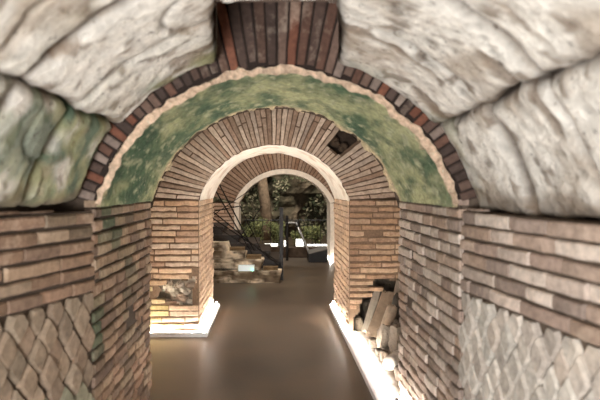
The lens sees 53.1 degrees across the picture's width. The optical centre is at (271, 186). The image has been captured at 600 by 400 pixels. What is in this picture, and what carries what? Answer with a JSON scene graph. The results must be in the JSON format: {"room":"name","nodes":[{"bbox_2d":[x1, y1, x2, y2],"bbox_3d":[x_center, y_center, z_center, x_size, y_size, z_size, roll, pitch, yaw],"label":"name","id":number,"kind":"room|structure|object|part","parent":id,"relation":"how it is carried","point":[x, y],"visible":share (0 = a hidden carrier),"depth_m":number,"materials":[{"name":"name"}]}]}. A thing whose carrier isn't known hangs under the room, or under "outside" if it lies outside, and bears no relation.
{"room":"underground passage","nodes":[
{"label":"underground passage","id":0,"kind":"room"},
{"bbox_2d":[0,210,94,399],"bbox_3d":[-1.487,0.845,0.756,0.642,1.509,4.609,0,0,7],"label":"wall","id":1,"kind":"structure","parent":0,"point":[47,336],"depth_m":2.64,"materials":[{"name":"brick"}]},
{"bbox_2d":[213,175,327,236],"bbox_3d":[-0.001,-1.100,17.604,10.013,5.600,1.267,0,0,0],"label":"rock face","id":2,"kind":"object","parent":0,"point":[293,200],"visible":0.07,"depth_m":17.54,"materials":[{"name":"grey stone"}]},
{"bbox_2d":[213,175,326,236],"bbox_3d":[0.704,-0.144,17.489,5.940,3.418,1.284,0,0,0],"label":"ivy","id":3,"kind":"object","parent":2,"relation":"attached to","point":[246,198],"visible":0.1,"depth_m":17.53,"materials":[{"name":"green plant"}]},
{"bbox_2d":[150,257,398,399],"bbox_3d":[0.000,1.600,6.150,5.200,0.001,15.500,0,0,0],"label":"floor","id":4,"kind":"structure","parent":0,"point":[283,340],"depth_m":5.87,"materials":[{"name":"concrete"}]},
{"bbox_2d":[150,302,219,336],"bbox_3d":[-1.096,1.564,7.180,0.808,0.072,1.580,0,0,0],"label":"light strip","id":5,"kind":"object","parent":4,"relation":"on","point":[206,329],"visible":0.8,"depth_m":6.41,"materials":[{"name":"white plastic"}]},
{"bbox_2d":[150,331,203,331],"bbox_3d":[-1.117,1.576,6.452,0.765,0.048,0.014,0,0,0],"label":"diffuser","id":6,"kind":"object","parent":5,"relation":"attached to","point":[150,331],"depth_m":6.44,"materials":[{"name":"white plastic"}]},
{"bbox_2d":[203,302,216,331],"bbox_3d":[-0.739,1.564,7.220,0.014,0.072,1.500,0,0,0],"label":"diffuser","id":7,"kind":"object","parent":5,"relation":"attached to","point":[212,314],"depth_m":7.03,"materials":[{"name":"white plastic"}]},
{"bbox_2d":[213,222,282,282],"bbox_3d":[-0.929,1.065,10.732,2.218,1.070,1.536,0,0,0],"label":"stone staircase","id":8,"kind":"structure","parent":4,"relation":"on","point":[228,253],"depth_m":10.01,"materials":[{"name":"brown stone"}]},
{"bbox_2d":[238,265,254,270],"bbox_3d":[-0.425,1.343,9.950,0.270,0.105,0.070,0,0,0],"label":"emergency light","id":9,"kind":"object","parent":8,"relation":"attached to","point":[240,267],"visible":1,"depth_m":9.92,"materials":[{"name":"white plastic"}]},
{"bbox_2d":[213,184,282,279],"bbox_3d":[-0.469,0.722,10.184,1.319,1.756,0.291,0,0,0],"label":"stair railing","id":10,"kind":"object","parent":8,"relation":"attached to","point":[231,207],"visible":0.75,"depth_m":10.04,"materials":[{"name":"metal"}]},
{"bbox_3d":[-0.745,0.787,10.050,0.762,0.514,0.014,0,0,0],"label":"rail","id":11,"kind":"part","parent":10,"relation":"part of","materials":[{"name":"metal"}]},
{"bbox_3d":[-0.662,0.553,10.050,0.672,1.150,0.022,0,0,0],"label":"rod","id":12,"kind":"part","parent":10,"relation":"part of","materials":[{"name":"metal"}]},
{"bbox_3d":[-0.687,0.268,10.050,0.844,0.579,0.012,0,0,0],"label":"rod","id":13,"kind":"part","parent":10,"relation":"part of","materials":[{"name":"metal"}]},
{"bbox_3d":[-0.620,0.461,10.050,0.656,1.233,0.022,0,0,0],"label":"rod","id":14,"kind":"part","parent":10,"relation":"part of","materials":[{"name":"metal"}]},
{"bbox_3d":[-0.502,0.850,10.050,1.251,0.846,0.020,0,0,0],"label":"rail","id":15,"kind":"part","parent":10,"relation":"part of","materials":[{"name":"metal"}]},
{"bbox_3d":[-0.502,0.812,10.050,1.252,1.037,0.020,0,0,0],"label":"rail","id":16,"kind":"part","parent":10,"relation":"part of","materials":[{"name":"metal"}]},
{"bbox_3d":[-0.352,0.704,10.050,0.381,0.776,0.014,0,0,0],"label":"rod","id":17,"kind":"part","parent":10,"relation":"part of","materials":[{"name":"metal"}]},
{"bbox_3d":[0.160,0.975,10.300,0.060,1.250,0.060,0,0,0],"label":"post","id":18,"kind":"part","parent":10,"relation":"part of","materials":[{"name":"metal"}]},
{"bbox_2d":[53,2,491,399],"bbox_3d":[0.025,0.062,3.708,3.572,3.075,1.468,0,0,0],"label":"brick arch","id":19,"kind":"object","parent":4,"relation":"on","point":[270,55],"visible":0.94,"depth_m":3.27,"materials":[{"name":"brick"}]},
{"bbox_2d":[213,153,333,261],"bbox_3d":[0.267,-0.100,13.133,6.000,3.400,0.755,0,0,0],"label":"brick arch","id":20,"kind":"object","parent":4,"relation":"on","point":[250,171],"visible":0.25,"depth_m":12.78,"materials":[{"name":"brown brick"}]},
{"bbox_2d":[150,109,399,333],"bbox_3d":[0.022,-0.177,7.247,4.704,3.555,1.566,0,0,0],"label":"brick arch","id":21,"kind":"object","parent":4,"relation":"on","point":[366,210],"visible":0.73,"depth_m":6.49,"materials":[{"name":"brown brick"}]},
{"bbox_2d":[286,215,308,259],"bbox_3d":[0.557,1.110,13.100,0.514,0.980,0.067,0,0,0],"label":"handrail","id":22,"kind":"object","parent":4,"relation":"on","point":[297,223],"visible":1,"depth_m":13.08,"materials":[{"name":"metal"}]},
{"bbox_3d":[0.330,1.110,13.100,0.060,0.980,0.057,0,0,0],"label":"post","id":23,"kind":"part","parent":22,"relation":"part of","materials":[{"name":"metal"}]},
{"bbox_2d":[270,247,326,256],"bbox_3d":[0.450,1.490,13.760,5.900,0.220,0.280,0,0,0],"label":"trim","id":24,"kind":"structure","parent":4,"relation":"on","point":[292,251],"depth_m":13.62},
{"bbox_2d":[262,220,320,246],"bbox_3d":[0.375,1.066,13.760,2.050,0.628,0.014,0,0,0],"label":"fence","id":25,"kind":"object","parent":24,"relation":"on","point":[262,220],"visible":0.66,"depth_m":13.75,"materials":[{"name":"metal"}]},
{"bbox_2d":[307,246,327,261],"bbox_3d":[0.980,1.455,13.075,0.400,0.290,0.690,0,0,0],"label":"platform","id":26,"kind":"object","parent":4,"relation":"on","point":[319,254],"visible":1,"depth_m":12.75,"materials":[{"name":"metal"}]},
{"bbox_2d":[354,316,362,330],"bbox_3d":[0.955,1.507,6.621,0.100,0.172,0.123,0,0,0],"label":"stone block","id":27,"kind":"object","parent":4,"relation":"on","point":[358,321],"visible":0.91,"depth_m":6.57,"materials":[{"name":"beige stone"}]},
{"bbox_2d":[330,302,393,399],"bbox_3d":[0.824,1.562,5.535,0.117,0.075,4.870,0,0,0],"label":"light strip","id":28,"kind":"object","parent":4,"relation":"on","point":[374,382],"visible":1,"depth_m":5.31,"materials":[{"name":"white plastic"}]},
{"bbox_2d":[332,302,348,332],"bbox_3d":[0.810,1.562,7.180,0.014,0.075,1.580,0,0,0],"label":"diffuser","id":29,"kind":"object","parent":28,"relation":"attached to","point":[334,308],"depth_m":7.03,"materials":[{"name":"white plastic"}]},
{"bbox_2d":[354,332,393,399],"bbox_3d":[0.875,1.569,4.735,0.014,0.062,3.270,0,0,0],"label":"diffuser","id":30,"kind":"object","parent":28,"relation":"attached to","point":[377,376],"depth_m":5.11,"materials":[{"name":"white"}]},
{"bbox_2d":[361,298,370,322],"bbox_3d":[1.119,1.432,6.862,0.208,0.336,0.207,0,0,0],"label":"stone block","id":31,"kind":"object","parent":4,"relation":"on","point":[365,303],"visible":0.38,"depth_m":6.79,"materials":[{"name":"black stone"}]},
{"bbox_2d":[354,331,399,397],"bbox_3d":[1.152,1.576,5.445,0.536,0.048,2.050,0,0,0],"label":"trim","id":32,"kind":"structure","parent":4,"relation":"on","point":[388,376],"depth_m":5.11,"materials":[{"name":"white paint"}]},
{"bbox_2d":[361,291,380,332],"bbox_3d":[1.074,1.326,6.476,0.094,0.464,0.377,0,0,38],"label":"marble slab","id":33,"kind":"object","parent":32,"relation":"on","point":[376,295],"visible":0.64,"depth_m":6.45,"materials":[{"name":"beige stone"}]},
{"bbox_2d":[368,337,376,347],"bbox_3d":[0.988,1.503,5.799,0.111,0.100,0.125,0,0,0],"label":"chip","id":34,"kind":"object","parent":32,"relation":"on","point":[372,340],"visible":0.74,"depth_m":5.75,"materials":[{"name":"beige stone"}]},
{"bbox_2d":[375,348,380,356],"bbox_3d":[0.985,1.518,5.502,0.070,0.070,0.108,0,0,0],"label":"chip","id":35,"kind":"object","parent":32,"relation":"on","point":[377,350],"visible":0.56,"depth_m":5.47,"materials":[{"name":"beige stone"}]},
{"bbox_2d":[366,290,393,337],"bbox_3d":[1.144,1.341,6.289,0.148,0.473,0.434,0,0,39],"label":"marble slab","id":36,"kind":"object","parent":32,"relation":"on","point":[386,298],"visible":0.71,"depth_m":6.27,"materials":[{"name":"brown stone"}]},
{"bbox_2d":[394,279,399,294],"bbox_3d":[1.334,1.134,6.390,0.166,0.304,0.089,0,0,-41],"label":"fragment","id":37,"kind":"object","parent":36,"relation":"on","point":[396,288],"visible":0.34,"depth_m":6.37,"materials":[{"name":"stone"}]},
{"bbox_2d":[376,324,389,350],"bbox_3d":[1.057,1.420,5.657,0.142,0.267,0.111,0,0,-9],"label":"stone block","id":38,"kind":"object","parent":32,"relation":"on","point":[382,338],"visible":0.76,"depth_m":5.61,"materials":[{"name":"beige stone"}]},
{"bbox_2d":[380,349,388,360],"bbox_3d":[0.999,1.500,5.343,0.084,0.106,0.106,0,0,0],"label":"chip","id":39,"kind":"object","parent":32,"relation":"on","point":[383,353],"visible":0.69,"depth_m":5.30,"materials":[{"name":"beige stone"}]},
{"bbox_2d":[380,304,397,325],"bbox_3d":[1.149,1.372,5.995,0.117,0.379,0.298,0,0,45],"label":"fragment","id":40,"kind":"object","parent":32,"relation":"on","point":[390,312],"visible":0.59,"depth_m":5.99,"materials":[{"name":"stone"}]},
{"bbox_2d":[383,350,399,370],"bbox_3d":[1.055,1.488,5.153,0.128,0.131,0.238,0,0,36],"label":"drum","id":41,"kind":"object","parent":32,"relation":"on","point":[389,362],"visible":0.65,"depth_m":5.07,"materials":[{"name":"stone"}]},
{"bbox_2d":[388,320,399,352],"bbox_3d":[1.169,1.390,5.516,0.169,0.326,0.168,0,0,-23],"label":"stone block","id":42,"kind":"object","parent":32,"relation":"on","point":[394,332],"visible":0.48,"depth_m":5.47,"materials":[{"name":"beige stone"}]},
{"bbox_2d":[391,293,399,320],"bbox_3d":[1.290,1.316,6.159,0.158,0.474,0.126,0,0,-20],"label":"stone block","id":43,"kind":"object","parent":32,"relation":"on","point":[395,301],"visible":0.2,"depth_m":6.11,"materials":[{"name":"stone"}]},
{"bbox_2d":[394,365,399,380],"bbox_3d":[1.029,1.488,4.798,0.098,0.129,0.105,0,0,0],"label":"chip","id":44,"kind":"object","parent":32,"relation":"on","point":[396,369],"visible":0.35,"depth_m":4.78,"materials":[{"name":"beige stone"}]},
{"bbox_2d":[249,234,326,246],"bbox_3d":[0.000,1.495,16.050,10.000,0.216,4.300,0,0,0],"label":"soil","id":45,"kind":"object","parent":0,"point":[324,239],"visible":0.02,"depth_m":16.47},
{"bbox_2d":[241,225,249,236],"bbox_3d":[-0.783,1.256,15.389,0.472,0.636,0.529,0,0,11],"label":"shrub","id":46,"kind":"object","parent":45,"relation":"on","point":[246,231],"visible":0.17,"depth_m":15.43,"materials":[{"name":"green plant"}]},
{"bbox_2d":[246,216,266,242],"bbox_3d":[-0.382,1.155,15.057,0.540,0.836,0.585,0,0,0],"label":"shrub","id":47,"kind":"object","parent":45,"relation":"on","point":[258,226],"visible":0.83,"depth_m":15.00,"materials":[{"name":"green plant"}]},
{"bbox_2d":[257,178,271,239],"bbox_3d":[-0.211,-0.422,16.759,0.415,3.894,0.413,0,0,0],"label":"trunk","id":48,"kind":"object","parent":45,"relation":"on","point":[264,199],"visible":0.34,"depth_m":16.61,"materials":[{"name":"brown wood"}]},
{"bbox_2d":[264,221,284,246],"bbox_3d":[0.130,1.213,15.191,0.667,0.722,0.457,0,0,40],"label":"shrub","id":49,"kind":"object","parent":45,"relation":"on","point":[275,228],"visible":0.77,"depth_m":15.17,"materials":[{"name":"green plant"}]},
{"bbox_2d":[296,239,303,246],"bbox_3d":[0.670,1.410,14.500,0.200,0.300,0.080,0,0,0],"label":"garden light","id":50,"kind":"object","parent":45,"relation":"on","point":[299,243],"visible":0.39,"depth_m":14.47,"materials":[{"name":"metal"}]},
{"bbox_2d":[291,226,310,244],"bbox_3d":[0.758,1.281,15.523,0.508,0.588,0.672,0,0,28],"label":"shrub","id":51,"kind":"object","parent":45,"relation":"on","point":[305,230],"visible":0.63,"depth_m":15.49,"materials":[{"name":"green plant"}]},
{"bbox_2d":[307,225,322,243],"bbox_3d":[1.113,1.262,15.310,0.443,0.624,0.501,0,0,-11],"label":"shrub","id":52,"kind":"object","parent":45,"relation":"on","point":[314,231],"visible":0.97,"depth_m":15.24,"materials":[{"name":"green plant"}]},
{"bbox_2d":[304,244,326,246],"bbox_3d":[1.120,1.472,14.500,0.680,0.175,0.080,0,0,0],"label":"garden light","id":53,"kind":"object","parent":45,"relation":"on","point":[309,245],"visible":0.36,"depth_m":14.47,"materials":[{"name":"metal"}]},
{"bbox_2d":[0,0,599,223],"bbox_3d":[0.029,-0.661,0.755,3.698,1.704,4.539,0,0,0],"label":"ceiling","id":54,"kind":"structure","parent":0,"point":[513,86],"depth_m":2.20,"materials":[{"name":"stone"}]},
{"bbox_2d":[458,208,599,399],"bbox_3d":[1.428,0.845,0.742,0.530,1.510,4.595,0,0,-6],"label":"wall","id":55,"kind":"structure","parent":0,"point":[530,328],"depth_m":2.35,"materials":[{"name":"brick"}]}
]}

